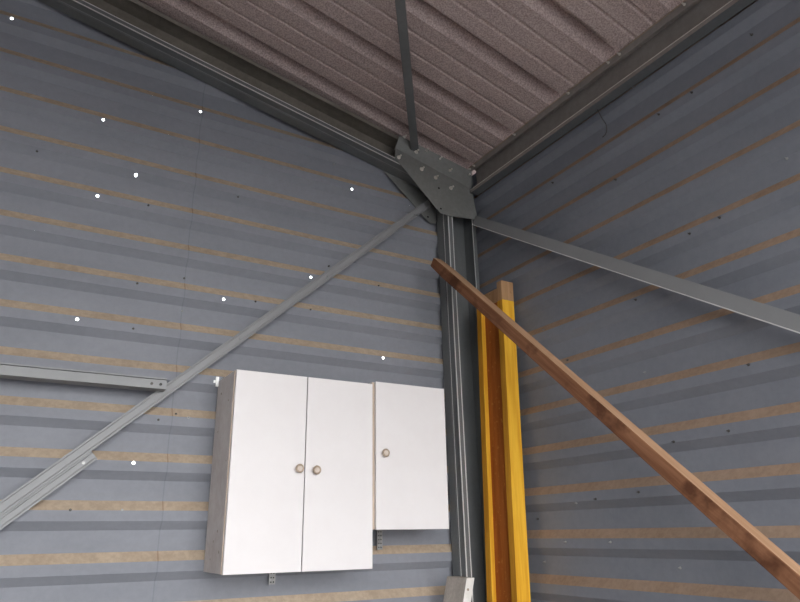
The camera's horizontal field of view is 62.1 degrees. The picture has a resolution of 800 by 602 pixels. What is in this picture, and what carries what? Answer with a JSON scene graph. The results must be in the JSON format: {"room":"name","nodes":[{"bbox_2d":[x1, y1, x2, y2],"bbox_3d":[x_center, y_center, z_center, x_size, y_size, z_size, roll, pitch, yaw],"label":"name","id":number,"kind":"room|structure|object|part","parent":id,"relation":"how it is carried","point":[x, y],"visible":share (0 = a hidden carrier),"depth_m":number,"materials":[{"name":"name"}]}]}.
{"room":"metal storage shed","nodes":[
{"label":"metal storage shed","id":0,"kind":"room"},
{"bbox_2d":[0,0,452,601],"bbox_3d":[-2.791,-0.372,2.169,7.500,5.212,0.041,10,-22,-29],"label":"wall","id":1,"kind":"structure","parent":0,"point":[231,200],"depth_m":3.13,"materials":[{"name":"metal"}]},
{"bbox_2d":[0,451,96,529],"bbox_3d":[-1.571,0.892,2.438,0.769,0.701,0.032,10,-22,-29],"label":"brace","id":2,"kind":"object","parent":1,"relation":"attached to","point":[45,490],"visible":1,"depth_m":2.60,"materials":[{"name":"paint"}]},
{"bbox_2d":[0,362,166,391],"bbox_3d":[-3.271,-0.036,1.652,5.200,0.048,0.078,10,-22,-29],"label":"beam","id":3,"kind":"structure","parent":1,"relation":"attached to","point":[7,370],"depth_m":2.71,"materials":[{"name":"metal"}]},
{"bbox_2d":[0,199,432,515],"bbox_3d":[-0.842,0.239,3.109,2.429,2.201,0.032,10,-22,-29],"label":"diagonal brace","id":4,"kind":"object","parent":1,"relation":"attached to","point":[66,461],"visible":0.98,"depth_m":3.00,"materials":[{"name":"paint"}]},
{"bbox_2d":[204,369,371,584],"bbox_3d":[-0.486,0.790,2.985,0.692,0.905,0.298,10,-22,-29],"label":"upper cabinet","id":5,"kind":"object","parent":1,"relation":"attached to","point":[291,482],"visible":1,"depth_m":2.87,"materials":[{"name":"wood"}]},
{"bbox_3d":[-0.770,0.728,2.860,0.017,0.822,0.251,10,-22,-29],"label":"panel","id":6,"kind":"part","parent":5,"relation":"part of","materials":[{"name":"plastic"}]},
{"bbox_3d":[-0.563,0.713,2.825,0.328,0.825,0.017,10,-22,-29],"label":"door","id":7,"kind":"part","parent":5,"relation":"part of","materials":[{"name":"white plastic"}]},
{"bbox_3d":[-0.436,0.724,2.873,0.039,0.039,0.026,10,-22,-29],"label":"knob","id":8,"kind":"part","parent":5,"relation":"part of","materials":[{"name":"beige plastic"}]},
{"bbox_3d":[-0.366,0.740,2.910,0.039,0.039,0.026,10,-22,-29],"label":"knob","id":9,"kind":"part","parent":5,"relation":"part of","materials":[{"name":"beige plastic"}]},
{"bbox_3d":[-0.274,0.765,2.986,0.332,0.825,0.017,10,-22,-29],"label":"door","id":10,"kind":"part","parent":5,"relation":"part of","materials":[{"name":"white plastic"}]},
{"bbox_2d":[369,382,448,549],"bbox_3d":[-0.007,0.816,3.273,0.408,0.767,0.298,10,-22,-29],"label":"upper cabinet","id":11,"kind":"object","parent":1,"relation":"attached to","point":[410,488],"visible":0.88,"depth_m":3.18,"materials":[{"name":"wood"}]},
{"bbox_3d":[-0.069,0.710,3.106,0.039,0.039,0.026,10,-22,-29],"label":"knob","id":12,"kind":"part","parent":11,"relation":"part of","materials":[{"name":"beige plastic"}]},
{"bbox_2d":[138,0,701,174],"bbox_3d":[-1.458,-2.927,0.515,7.820,1.685,6.124,10,-22,-29],"label":"ceiling","id":13,"kind":"structure","parent":0,"point":[482,70],"depth_m":3.39,"materials":[{"name":"grey metal"}]},
{"bbox_2d":[472,0,799,601],"bbox_3d":[1.665,0.240,1.724,0.041,3.640,4.900,10,-22,-29],"label":"wall","id":14,"kind":"structure","parent":0,"point":[694,174],"depth_m":2.78,"materials":[{"name":"metal"}]},
{"bbox_2d":[468,0,755,194],"bbox_3d":[1.633,-1.430,2.215,0.078,0.178,4.700,10,-22,-29],"label":"beam","id":15,"kind":"structure","parent":14,"relation":"attached to","point":[696,19],"depth_m":3.23,"materials":[{"name":"grey metal"}]},
{"bbox_2d":[473,216,799,333],"bbox_3d":[1.167,-0.040,2.620,0.050,1.832,2.758,10,-22,-29],"label":"brace","id":16,"kind":"object","parent":14,"relation":"attached to","point":[772,315],"visible":1,"depth_m":2.76,"materials":[{"name":"paint"}]},
{"bbox_3d":[-1.554,1.463,-0.651,7.700,0.150,5.000,10,-22,-29],"label":"floor","id":17,"kind":"structure","parent":0,"visible":0},
{"bbox_2d":[443,576,473,601],"bbox_3d":[0.153,1.910,2.887,0.383,1.300,0.165,10,-22,-29],"label":"board","id":18,"kind":"object","parent":17,"relation":"on","point":[457,588],"visible":1,"depth_m":3.13,"materials":[{"name":"white wood"}]},
{"bbox_2d":[436,177,486,601],"bbox_3d":[0.378,0.929,3.575,0.205,3.600,0.122,10,-22,-29],"label":"steel column","id":19,"kind":"structure","parent":17,"relation":"on","point":[457,239],"depth_m":3.70,"materials":[{"name":"metal"}]},
{"bbox_2d":[38,0,418,187],"bbox_3d":[-2.806,-1.993,2.649,7.330,1.703,0.122,10,-22,-29],"label":"rafter","id":20,"kind":"object","parent":19,"relation":"attached to","point":[133,23],"visible":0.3,"depth_m":3.57,"materials":[{"name":"metal"}]},
{"bbox_2d":[384,171,435,222],"bbox_3d":[0.054,-0.630,4.011,0.380,0.286,0.004,10,-22,-29],"label":"plate","id":21,"kind":"object","parent":19,"relation":"attached to","point":[413,193],"visible":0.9,"depth_m":4.03,"materials":[{"name":"metal"}]},
{"bbox_2d":[395,134,476,219],"bbox_3d":[0.237,-0.732,3.971,0.583,0.434,0.060,10,-22,-29],"label":"gusset plate","id":22,"kind":"object","parent":19,"relation":"attached to","point":[447,184],"visible":1,"depth_m":3.99,"materials":[{"name":"metal"}]},
{"bbox_2d":[395,0,418,151],"bbox_3d":[0.023,-1.252,3.253,0.046,0.233,1.622,-2,-19,4],"label":"brace","id":23,"kind":"object","parent":22,"relation":"attached to","point":[400,5],"visible":0.94,"depth_m":3.38,"materials":[{"name":"grey metal"}]},
{"bbox_2d":[477,280,530,601],"bbox_3d":[0.522,1.242,3.266,0.144,2.800,0.231,10,-22,-29],"label":"beam","id":24,"kind":"structure","parent":17,"relation":"on","point":[506,546],"depth_m":3.39,"materials":[{"name":"yellow wood"}]},
{"bbox_2d":[431,258,799,599],"bbox_3d":[1.090,0.736,2.104,0.067,2.945,3.060,12,-23,-33],"label":"wooden plank","id":25,"kind":"object","parent":17,"relation":"on","point":[758,546],"visible":1,"depth_m":2.42,"materials":[{"name":"brown wood"}]}
]}

